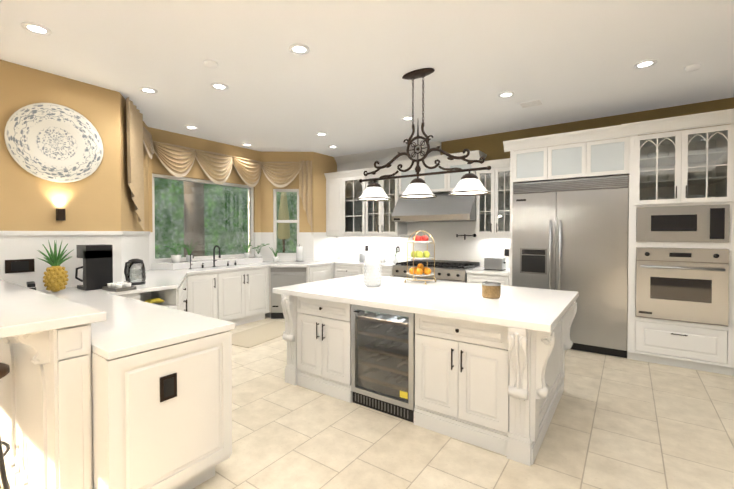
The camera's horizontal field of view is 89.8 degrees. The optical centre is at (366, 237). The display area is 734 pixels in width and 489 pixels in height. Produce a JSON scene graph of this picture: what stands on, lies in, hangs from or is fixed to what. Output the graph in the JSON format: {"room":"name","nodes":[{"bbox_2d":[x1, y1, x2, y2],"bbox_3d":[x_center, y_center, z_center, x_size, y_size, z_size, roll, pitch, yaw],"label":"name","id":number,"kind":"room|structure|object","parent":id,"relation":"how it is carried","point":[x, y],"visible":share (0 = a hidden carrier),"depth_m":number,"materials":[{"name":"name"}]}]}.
{"room":"kitchen","nodes":[
{"label":"kitchen","id":0,"kind":"room"},
{"bbox_2d":[0,60,123,289],"bbox_3d":[-4.046,-0.068,2.306,0.160,3.000,4.400,1,1,35],"label":"wall","id":1,"kind":"structure","parent":0,"point":[100,198],"depth_m":3.62,"materials":[{"name":"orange paint"}]},
{"bbox_2d":[5,259,34,272],"bbox_3d":[-3.179,0.256,3.377,0.009,0.120,0.200,1,1,35],"label":"outlet","id":2,"kind":"object","parent":1,"relation":"attached to","point":[19,265],"visible":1,"depth_m":3.37,"materials":[{"name":"black plastic"}]},
{"bbox_2d":[4,103,102,182],"bbox_3d":[-3.005,-0.917,3.578,0.040,0.756,0.756,1,1,35],"label":"art","id":3,"kind":"object","parent":1,"relation":"attached to","point":[52,142],"visible":0.98,"depth_m":3.56},
{"bbox_2d":[56,208,65,220],"bbox_3d":[-2.990,-0.230,3.597,0.058,0.116,0.060,1,1,35],"label":"light","id":4,"kind":"object","parent":1,"relation":"attached to","point":[60,213],"visible":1,"depth_m":3.58,"materials":[{"name":"brown metal"}]},
{"bbox_2d":[0,231,124,235],"bbox_3d":[-3.969,-0.028,2.261,0.018,0.042,4.415,1,1,35],"label":"trim","id":5,"kind":"structure","parent":1,"relation":"attached to","point":[2,233],"depth_m":3.62,"materials":[{"name":"white paint"}]},
{"bbox_2d":[124,98,187,280],"bbox_3d":[-3.036,-0.104,4.710,0.960,3.000,0.951,1,1,35],"label":"wall","id":6,"kind":"structure","parent":0,"point":[135,246],"depth_m":5.16,"materials":[{"name":"white paint"}]},
{"bbox_2d":[125,231,149,234],"bbox_3d":[-2.942,-0.065,4.721,1.140,0.042,0.815,1,1,35],"label":"trim","id":7,"kind":"structure","parent":6,"relation":"attached to","point":[126,232],"depth_m":4.62,"materials":[{"name":"white paint"}]},
{"bbox_2d":[188,136,274,260],"bbox_3d":[-2.617,-0.128,6.281,0.180,3.000,2.397,1,1,35],"label":"wall","id":8,"kind":"structure","parent":0,"point":[263,189],"depth_m":6.92,"materials":[{"name":"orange paint"}]},
{"bbox_2d":[152,173,253,262],"bbox_3d":[-2.696,-0.307,6.203,0.100,1.320,1.820,1,1,35],"label":"bay window","id":9,"kind":"structure","parent":8,"relation":"in","point":[250,212],"depth_m":6.18,"materials":[{"name":"white paint"}]},
{"bbox_2d":[126,97,311,231],"bbox_3d":[-2.153,-0.805,5.749,1.152,1.570,3.259,1,1,35],"label":"swag","id":10,"kind":"object","parent":8,"relation":"attached to","point":[176,160],"visible":1,"depth_m":5.88},
{"bbox_2d":[300,152,335,260],"bbox_3d":[-0.940,-0.143,7.293,0.180,3.000,0.852,1,1,35],"label":"wall","id":11,"kind":"structure","parent":0,"point":[317,246],"depth_m":7.12,"materials":[{"name":"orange paint"}]},
{"bbox_2d":[273,189,298,255],"bbox_3d":[-1.542,-0.300,7.100,0.500,1.280,0.100,0,1,-1],"label":"bay window","id":12,"kind":"structure","parent":11,"relation":"in","point":[275,218],"depth_m":7.05,"materials":[{"name":"white paint"}]},
{"bbox_2d":[0,317,733,488],"bbox_3d":[-0.429,1.493,2.273,9.100,0.120,9.100,1,1,35],"label":"floor","id":13,"kind":"structure","parent":0,"point":[616,422],"depth_m":2.61,"materials":[{"name":"tile"}]},
{"bbox_2d":[0,363,9,488],"bbox_3d":[-2.070,1.062,1.875,0.370,0.757,0.370,1,1,35],"label":"bar stool","id":14,"kind":"object","parent":13,"relation":"on","point":[4,369],"visible":1,"depth_m":1.91,"materials":[{"name":"brown metal"}]},
{"bbox_2d":[0,323,231,488],"bbox_3d":[-2.118,0.912,2.627,2.617,1.030,0.962,1,1,35],"label":"peninsula base cabinet","id":15,"kind":"object","parent":13,"relation":"on","point":[76,412],"visible":0.73,"depth_m":1.83,"materials":[{"name":"white paint"}]},
{"bbox_2d":[0,279,105,337],"bbox_3d":[-2.429,0.379,2.329,2.445,0.045,0.500,1,1,35],"label":"countertop","id":16,"kind":"structure","parent":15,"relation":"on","point":[24,310],"depth_m":1.80,"materials":[{"name":"white stone"}]},
{"bbox_2d":[119,292,150,302],"bbox_3d":[-2.548,0.971,3.682,0.696,0.880,0.368,1,1,35],"label":"base cabinet","id":17,"kind":"object","parent":13,"relation":"on","point":[146,296],"depth_m":3.76,"materials":[{"name":"white paint"}]},
{"bbox_2d":[151,288,178,309],"bbox_3d":[-2.376,0.968,3.924,0.696,0.880,0.355,1,1,35],"label":"base cabinet","id":18,"kind":"object","parent":13,"relation":"on","point":[169,298],"depth_m":3.90,"materials":[{"name":"white paint"}]},
{"bbox_2d":[179,274,242,325],"bbox_3d":[-2.535,0.956,4.692,1.845,0.880,0.836,1,1,35],"label":"base cabinet","id":19,"kind":"object","parent":13,"relation":"on","point":[239,297],"depth_m":5.41,"materials":[{"name":"white paint"}]},
{"bbox_2d":[199,272,222,275],"bbox_3d":[-2.630,0.944,5.516,0.735,0.880,0.542,1,1,35],"label":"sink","id":20,"kind":"object","parent":13,"relation":"on","point":[213,273],"depth_m":5.41,"materials":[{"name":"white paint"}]},
{"bbox_2d":[223,267,270,323],"bbox_3d":[-2.252,0.936,6.047,0.735,0.880,1.048,1,1,35],"label":"base cabinet","id":21,"kind":"object","parent":13,"relation":"on","point":[256,281],"depth_m":6.02,"materials":[{"name":"white paint"}]},
{"bbox_2d":[232,321,284,347],"bbox_3d":[-1.504,1.380,5.368,0.660,0.012,1.240,0,1,27],"label":"area rug","id":22,"kind":"object","parent":13,"relation":"on","point":[254,336],"visible":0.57,"depth_m":5.25,"materials":[{"name":"beige fabric"}]},
{"bbox_2d":[270,267,306,318],"bbox_3d":[-1.332,0.938,6.239,0.604,0.870,0.084,0,1,-2],"label":"dishwasher","id":23,"kind":"object","parent":13,"relation":"on","point":[281,277],"visible":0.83,"depth_m":6.25,"materials":[{"name":"silver metal"}]},
{"bbox_2d":[281,295,300,385],"bbox_3d":[-0.354,0.970,4.081,0.217,0.870,1.415,1,1,35],"label":"island leg","id":24,"kind":"object","parent":13,"relation":"on","point":[291,305],"depth_m":3.54,"materials":[{"name":"white paint"}]},
{"bbox_2d":[272,274,578,332],"bbox_3d":[0.513,0.519,3.515,2.480,0.050,1.500,1,1,35],"label":"countertop","id":25,"kind":"structure","parent":24,"relation":"on","point":[541,310],"depth_m":3.05,"materials":[{"name":"white stone"}]},
{"bbox_2d":[363,260,381,286],"bbox_3d":[0.057,0.357,3.751,0.194,0.265,0.192,1,1,35],"label":"glass vase","id":26,"kind":"object","parent":25,"relation":"on","point":[372,273],"visible":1,"depth_m":3.68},
{"bbox_2d":[404,230,435,283],"bbox_3d":[0.588,0.201,4.046,0.338,0.569,0.338,1,1,35],"label":"tiered fruit stand","id":27,"kind":"object","parent":25,"relation":"on","point":[420,270],"visible":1,"depth_m":3.97,"materials":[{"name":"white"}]},
{"bbox_2d":[482,282,500,298],"bbox_3d":[1.048,0.439,3.109,0.154,0.122,0.154,1,1,35],"label":"candle jar","id":28,"kind":"object","parent":25,"relation":"on","point":[491,290],"visible":1,"depth_m":3.05,"materials":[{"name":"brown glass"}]},
{"bbox_2d":[271,266,314,282],"bbox_3d":[-1.595,0.929,6.513,1.265,0.880,0.470,1,1,35],"label":"base cabinet","id":29,"kind":"object","parent":13,"relation":"on","point":[310,270],"depth_m":6.30,"materials":[{"name":"white paint"}]},
{"bbox_2d":[315,264,333,280],"bbox_3d":[-1.309,0.922,6.915,1.265,0.880,0.633,1,1,35],"label":"base cabinet","id":30,"kind":"object","parent":13,"relation":"on","point":[324,272],"depth_m":6.59,"materials":[{"name":"white paint"}]},
{"bbox_2d":[37,259,398,359],"bbox_3d":[-1.226,0.492,4.876,3.762,0.038,5.152,1,1,35],"label":"countertop","id":31,"kind":"structure","parent":30,"relation":"on","point":[128,326],"depth_m":2.40,"materials":[{"name":"white stone"}]},
{"bbox_2d":[27,281,35,289],"bbox_3d":[-3.006,0.446,3.207,0.180,0.105,0.200,-1,1,-45],"label":"desk phone","id":32,"kind":"object","parent":31,"relation":"on","point":[31,284],"visible":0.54,"depth_m":3.19,"materials":[{"name":"black plastic"}]},
{"bbox_2d":[37,240,72,291],"bbox_3d":[-2.857,0.255,3.379,0.267,0.479,0.262,1,1,35],"label":"pineapple","id":33,"kind":"object","parent":31,"relation":"on","point":[55,276],"visible":1,"depth_m":3.34,"materials":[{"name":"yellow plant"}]},
{"bbox_2d":[75,244,112,290],"bbox_3d":[-2.686,0.280,3.606,0.250,0.425,0.256,1,1,35],"label":"coffee maker","id":34,"kind":"object","parent":31,"relation":"on","point":[97,266],"visible":0.96,"depth_m":3.53,"materials":[{"name":"black plastic"}]},
{"bbox_2d":[102,282,136,291],"bbox_3d":[-2.372,0.463,3.529,0.260,0.060,0.180,1,1,30],"label":"tray","id":35,"kind":"object","parent":31,"relation":"on","point":[119,286],"visible":1,"depth_m":3.48,"materials":[{"name":"silver metal"}]},
{"bbox_2d":[124,258,145,284],"bbox_3d":[-2.463,0.353,3.882,0.187,0.270,0.233,1,1,35],"label":"glass kettle","id":36,"kind":"object","parent":31,"relation":"on","point":[136,262],"visible":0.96,"depth_m":3.85,"materials":[{"name":"black glass"}]},
{"bbox_2d":[151,257,262,269],"bbox_3d":[-2.482,0.407,6.114,0.277,0.094,1.962,1,1,35],"label":"ledge","id":37,"kind":"object","parent":31,"relation":"on","point":[186,264],"visible":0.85,"depth_m":5.78,"materials":[{"name":"white stone"}]},
{"bbox_2d":[164,243,185,262],"bbox_3d":[-2.875,0.225,5.552,0.383,0.286,0.334,1,1,35],"label":"plant pot","id":38,"kind":"object","parent":37,"relation":"on","point":[175,258],"visible":0.98,"depth_m":5.51,"materials":[{"name":"white ceramic"}]},
{"bbox_2d":[183,239,197,261],"bbox_3d":[-2.747,0.188,5.714,0.236,0.354,0.184,1,1,35],"label":"plant pot","id":39,"kind":"object","parent":37,"relation":"on","point":[188,255],"visible":1,"depth_m":5.69,"materials":[{"name":"white ceramic"}]},
{"bbox_2d":[242,239,250,257],"bbox_3d":[-2.163,0.186,6.586,0.231,0.332,0.240,1,1,35],"label":"plant pot","id":40,"kind":"object","parent":37,"relation":"on","point":[247,254],"visible":1,"depth_m":6.55,"materials":[{"name":"white ceramic"}]},
{"bbox_2d":[250,244,268,256],"bbox_3d":[-1.955,0.228,6.748,0.340,0.244,0.338,1,1,35],"label":"plant pot","id":41,"kind":"object","parent":37,"relation":"on","point":[258,255],"visible":0.94,"depth_m":6.70,"materials":[{"name":"white ceramic"}]},
{"bbox_2d":[189,245,235,268],"bbox_3d":[-2.377,0.285,5.799,0.194,0.347,0.815,1,1,35],"label":"faucet","id":42,"kind":"object","parent":31,"relation":"on","point":[214,260],"visible":1,"depth_m":5.82,"materials":[{"name":"black metal"}]},
{"bbox_2d":[269,246,279,261],"bbox_3d":[-1.705,0.292,6.808,0.204,0.303,0.288,1,1,35],"label":"plant pot","id":43,"kind":"object","parent":31,"relation":"on","point":[275,258],"visible":1,"depth_m":6.76,"materials":[{"name":"white ceramic"}]},
{"bbox_2d":[296,244,303,261],"bbox_3d":[-1.263,0.277,6.898,0.150,0.330,0.150,1,1,35],"label":"paper towel holder","id":44,"kind":"object","parent":31,"relation":"on","point":[299,253],"visible":1,"depth_m":6.85,"materials":[{"name":"white paper"}]},
{"bbox_2d":[359,252,365,261],"bbox_3d":[-0.083,0.353,6.883,0.122,0.180,0.122,0,1,23],"label":"canister set","id":45,"kind":"object","parent":31,"relation":"on","point":[362,256],"depth_m":6.83,"materials":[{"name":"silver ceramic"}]},
{"bbox_2d":[380,255,384,262],"bbox_3d":[0.288,0.379,6.680,0.092,0.135,0.092,0,1,23],"label":"canister set","id":46,"kind":"object","parent":31,"relation":"on","point":[382,258],"depth_m":6.64,"materials":[{"name":"white ceramic"}]},
{"bbox_2d":[392,246,398,263],"bbox_3d":[0.499,0.296,6.442,0.132,0.306,0.114,1,1,35],"label":"vase","id":47,"kind":"object","parent":31,"relation":"on","point":[395,260],"visible":1,"depth_m":6.42,"materials":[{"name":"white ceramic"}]},
{"bbox_2d":[301,297,352,402],"bbox_3d":[-0.029,0.973,3.886,0.656,0.870,1.355,1,1,35],"label":"base cabinet","id":48,"kind":"object","parent":13,"relation":"on","point":[325,325],"depth_m":3.33,"materials":[{"name":"white paint"}]},
{"bbox_2d":[334,264,359,278],"bbox_3d":[-0.164,0.923,6.886,0.634,0.880,0.657,1,1,35],"label":"base cabinet","id":49,"kind":"object","parent":13,"relation":"on","point":[340,271],"depth_m":6.64,"materials":[{"name":"white paint"}]},
{"bbox_2d":[360,266,392,276],"bbox_3d":[0.321,0.928,6.541,0.692,0.880,0.657,1,1,35],"label":"base cabinet","id":50,"kind":"object","parent":13,"relation":"on","point":[385,271],"depth_m":6.15,"materials":[{"name":"white paint"}]},
{"bbox_2d":[351,304,414,422],"bbox_3d":[0.288,0.989,3.240,0.602,0.858,0.622,1,1,35],"label":"wine cooler","id":51,"kind":"object","parent":13,"relation":"on","point":[383,360],"visible":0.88,"depth_m":3.05,"materials":[{"name":"silver metal"}]},
{"bbox_2d":[392,259,479,282],"bbox_3d":[1.096,0.877,5.945,1.230,1.000,0.718,1,1,35],"label":"range cooker","id":52,"kind":"object","parent":13,"relation":"on","point":[450,270],"visible":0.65,"depth_m":5.73,"materials":[{"name":"silver metal"}]},
{"bbox_2d":[414,314,492,450],"bbox_3d":[1.019,0.984,3.141,0.696,0.870,1.355,1,1,35],"label":"base cabinet","id":53,"kind":"object","parent":13,"relation":"on","point":[454,357],"depth_m":2.62,"materials":[{"name":"white paint"}]},
{"bbox_2d":[467,273,511,285],"bbox_3d":[1.873,0.945,5.438,0.595,0.880,0.657,1,1,35],"label":"base cabinet","id":54,"kind":"object","parent":13,"relation":"on","point":[505,279],"depth_m":5.13,"materials":[{"name":"white paint"}]},
{"bbox_2d":[466,267,511,272],"bbox_3d":[1.868,0.484,5.428,0.600,0.039,0.667,1,1,35],"label":"countertop","id":55,"kind":"structure","parent":54,"relation":"on","point":[481,270],"depth_m":5.26,"materials":[{"name":"white stone"}]},
{"bbox_2d":[484,257,505,270],"bbox_3d":[1.884,0.376,5.410,0.285,0.178,0.180,1,1,35],"label":"toaster","id":56,"kind":"object","parent":55,"relation":"on","point":[494,263],"visible":1,"depth_m":5.34,"materials":[{"name":"silver metal"}]},
{"bbox_2d":[493,310,568,465],"bbox_3d":[1.327,0.988,2.886,0.217,0.870,1.415,1,1,35],"label":"island end panel","id":57,"kind":"object","parent":13,"relation":"on","point":[496,388],"depth_m":2.37,"materials":[{"name":"white paint"}]},
{"bbox_2d":[512,175,628,357],"bbox_3d":[2.637,0.332,4.821,1.267,2.125,0.740,1,1,35],"label":"refrigerator","id":58,"kind":"object","parent":13,"relation":"on","point":[570,235],"visible":0.71,"depth_m":4.47,"materials":[{"name":"silver metal"}]},
{"bbox_2d":[632,245,723,312],"bbox_3d":[3.646,0.495,4.366,0.760,0.788,0.337,1,1,35],"label":"base cabinet","id":59,"kind":"object","parent":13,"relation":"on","point":[633,246],"depth_m":4.15,"materials":[{"name":"white paint"}]},
{"bbox_2d":[635,247,728,325],"bbox_3d":[3.419,0.500,4.045,0.754,0.782,0.427,1,1,35],"label":"wall oven","id":60,"kind":"object","parent":59,"relation":"in","point":[691,285],"visible":0.98,"depth_m":3.90,"materials":[{"name":"silver metal"}]},
{"bbox_2d":[632,313,731,374],"bbox_3d":[3.548,1.168,4.237,0.760,0.470,0.677,1,1,35],"label":"base cabinet","id":61,"kind":"object","parent":13,"relation":"on","point":[696,346],"depth_m":3.95,"materials":[{"name":"white paint"}]},
{"bbox_2d":[0,0,733,156],"bbox_3d":[-0.429,-1.627,2.226,9.100,0.120,9.100,1,1,35],"label":"ceiling","id":62,"kind":"structure","parent":0,"point":[344,86],"depth_m":3.29,"materials":[{"name":"paint"}]},
{"bbox_2d":[21,22,51,34],"bbox_3d":[-2.477,-1.569,2.764,0.173,0.011,0.173,0,1,23],"label":"recessed light","id":63,"kind":"object","parent":62,"relation":"in","point":[36,28],"depth_m":2.76,"materials":[{"name":"white"}]},
{"bbox_2d":[139,87,157,93],"bbox_3d":[-2.349,-1.587,3.961,0.173,0.011,0.173,0,1,23],"label":"recessed light","id":64,"kind":"object","parent":62,"relation":"in","point":[144,89],"depth_m":3.96,"materials":[{"name":"white"}]},
{"bbox_2d":[185,125,197,128],"bbox_3d":[-2.557,-1.608,5.360,0.173,0.011,0.173,0,1,23],"label":"recessed light","id":65,"kind":"object","parent":62,"relation":"in","point":[188,126],"depth_m":5.35,"materials":[{"name":"white glass"}]},
{"bbox_2d":[211,83,227,89],"bbox_3d":[-1.542,-1.585,3.853,0.173,0.011,0.173,0,1,23],"label":"recessed light","id":66,"kind":"object","parent":62,"relation":"in","point":[220,86],"depth_m":3.85,"materials":[{"name":"white"}]},
{"bbox_2d":[289,44,309,54],"bbox_3d":[-0.564,-1.573,3.072,0.173,0.011,0.173,0,1,23],"label":"recessed light","id":67,"kind":"object","parent":62,"relation":"in","point":[299,49],"depth_m":3.07,"materials":[{"name":"white"}]},
{"bbox_2d":[316,132,326,135],"bbox_3d":[-0.703,-1.613,5.723,0.173,0.011,0.173,0,1,23],"label":"recessed light","id":68,"kind":"object","parent":62,"relation":"in","point":[320,133],"depth_m":5.73,"materials":[{"name":"white"}]},
{"bbox_2d":[402,116,411,119],"bbox_3d":[0.549,-1.601,4.930,0.173,0.011,0.173,0,1,23],"label":"recessed light","id":69,"kind":"object","parent":62,"relation":"in","point":[405,117],"depth_m":4.92,"materials":[{"name":"white"}]},
{"bbox_2d":[357,68,490,200],"bbox_3d":[0.490,-0.990,3.546,1.400,1.192,0.358,1,1,35],"label":"pendant light","id":70,"kind":"object","parent":62,"relation":"hanging from","point":[469,184],"visible":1,"depth_m":3.50,"materials":[{"name":"brown metal"}]},
{"bbox_2d":[498,91,514,97],"bbox_3d":[1.545,-1.589,4.087,0.173,0.011,0.173,0,1,23],"label":"recessed light","id":71,"kind":"object","parent":62,"relation":"in","point":[504,94],"depth_m":4.08,"materials":[{"name":"white"}]},
{"bbox_2d":[517,99,543,108],"bbox_3d":[1.947,-1.594,4.378,0.260,0.010,0.200,1,1,35],"label":"ceiling vent","id":72,"kind":"object","parent":62,"relation":"in","point":[537,102],"visible":1,"depth_m":4.36,"materials":[{"name":"paint"}]},
{"bbox_2d":[633,59,656,68],"bbox_3d":[2.524,-1.577,3.342,0.173,0.011,0.173,0,1,23],"label":"recessed light","id":73,"kind":"object","parent":62,"relation":"in","point":[646,63],"depth_m":3.33,"materials":[{"name":"white glass"}]},
{"bbox_2d":[336,97,733,338],"bbox_3d":[2.423,-0.117,5.535,7.660,3.000,0.160,1,1,35],"label":"wall","id":74,"kind":"structure","parent":0,"point":[448,246],"depth_m":6.00,"materials":[{"name":"white paint"}]},
{"bbox_2d":[334,141,440,164],"bbox_3d":[0.293,-1.567,6.864,2.297,0.139,0.100,1,1,35],"label":"crown molding","id":75,"kind":"structure","parent":74,"relation":"attached to","point":[373,155],"depth_m":6.90,"materials":[{"name":"white paint"}]},
{"bbox_2d":[391,192,475,221],"bbox_3d":[1.121,-0.504,5.984,1.340,0.470,0.600,1,1,35],"label":"hood canopy","id":76,"kind":"object","parent":74,"relation":"attached to","point":[443,207],"visible":0.84,"depth_m":5.78,"materials":[{"name":"silver metal"}]},
{"bbox_2d":[365,245,508,255],"bbox_3d":[1.065,0.210,6.399,2.700,0.110,0.009,1,1,35],"label":"electrical outlets","id":77,"kind":"object","parent":74,"relation":"attached to","point":[506,252],"depth_m":6.74,"materials":[{"name":"brown"}]},
{"bbox_2d":[456,234,475,239],"bbox_3d":[1.566,-0.022,5.902,0.300,0.100,0.231,1,1,35],"label":"pot filler","id":78,"kind":"object","parent":74,"relation":"attached to","point":[465,235],"visible":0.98,"depth_m":5.90,"materials":[{"name":"black metal"}]},
{"bbox_2d":[632,201,723,244],"bbox_3d":[3.646,-0.166,4.356,0.760,0.409,0.337,1,1,35],"label":"upper cabinet","id":79,"kind":"object","parent":74,"relation":"attached to","point":[721,202],"depth_m":3.92,"materials":[{"name":"white paint"}]},
{"bbox_2d":[636,204,729,241],"bbox_3d":[3.438,-0.152,4.062,0.754,0.383,0.362,1,1,35],"label":"built-in microwave","id":80,"kind":"object","parent":79,"relation":"in","point":[703,223],"visible":0.94,"depth_m":3.90,"materials":[{"name":"silver metal"}]},
{"label":"outside","id":81,"kind":"structure","parent":0,"visible":0},
{"bbox_2d":[154,178,296,258],"bbox_3d":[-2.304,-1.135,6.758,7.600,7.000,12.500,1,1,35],"label":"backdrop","id":82,"kind":"structure","parent":81,"point":[163,224],"depth_m":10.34,"materials":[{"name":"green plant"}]},
{"bbox_2d":[184,181,204,256],"bbox_3d":[-3.707,-1.153,7.891,0.440,7.000,0.440,1,1,35],"label":"palm tree","id":83,"kind":"object","parent":82,"relation":"on","point":[193,221],"depth_m":7.74,"materials":[{"name":"brown plant"}]},
{"bbox_2d":[277,192,289,252],"bbox_3d":[-2.041,0.020,9.043,0.320,2.620,0.320,1,1,35],"label":"umbrella","id":84,"kind":"object","parent":82,"relation":"on","point":[284,235],"depth_m":8.94,"materials":[{"name":"brown fabric"}]}
]}

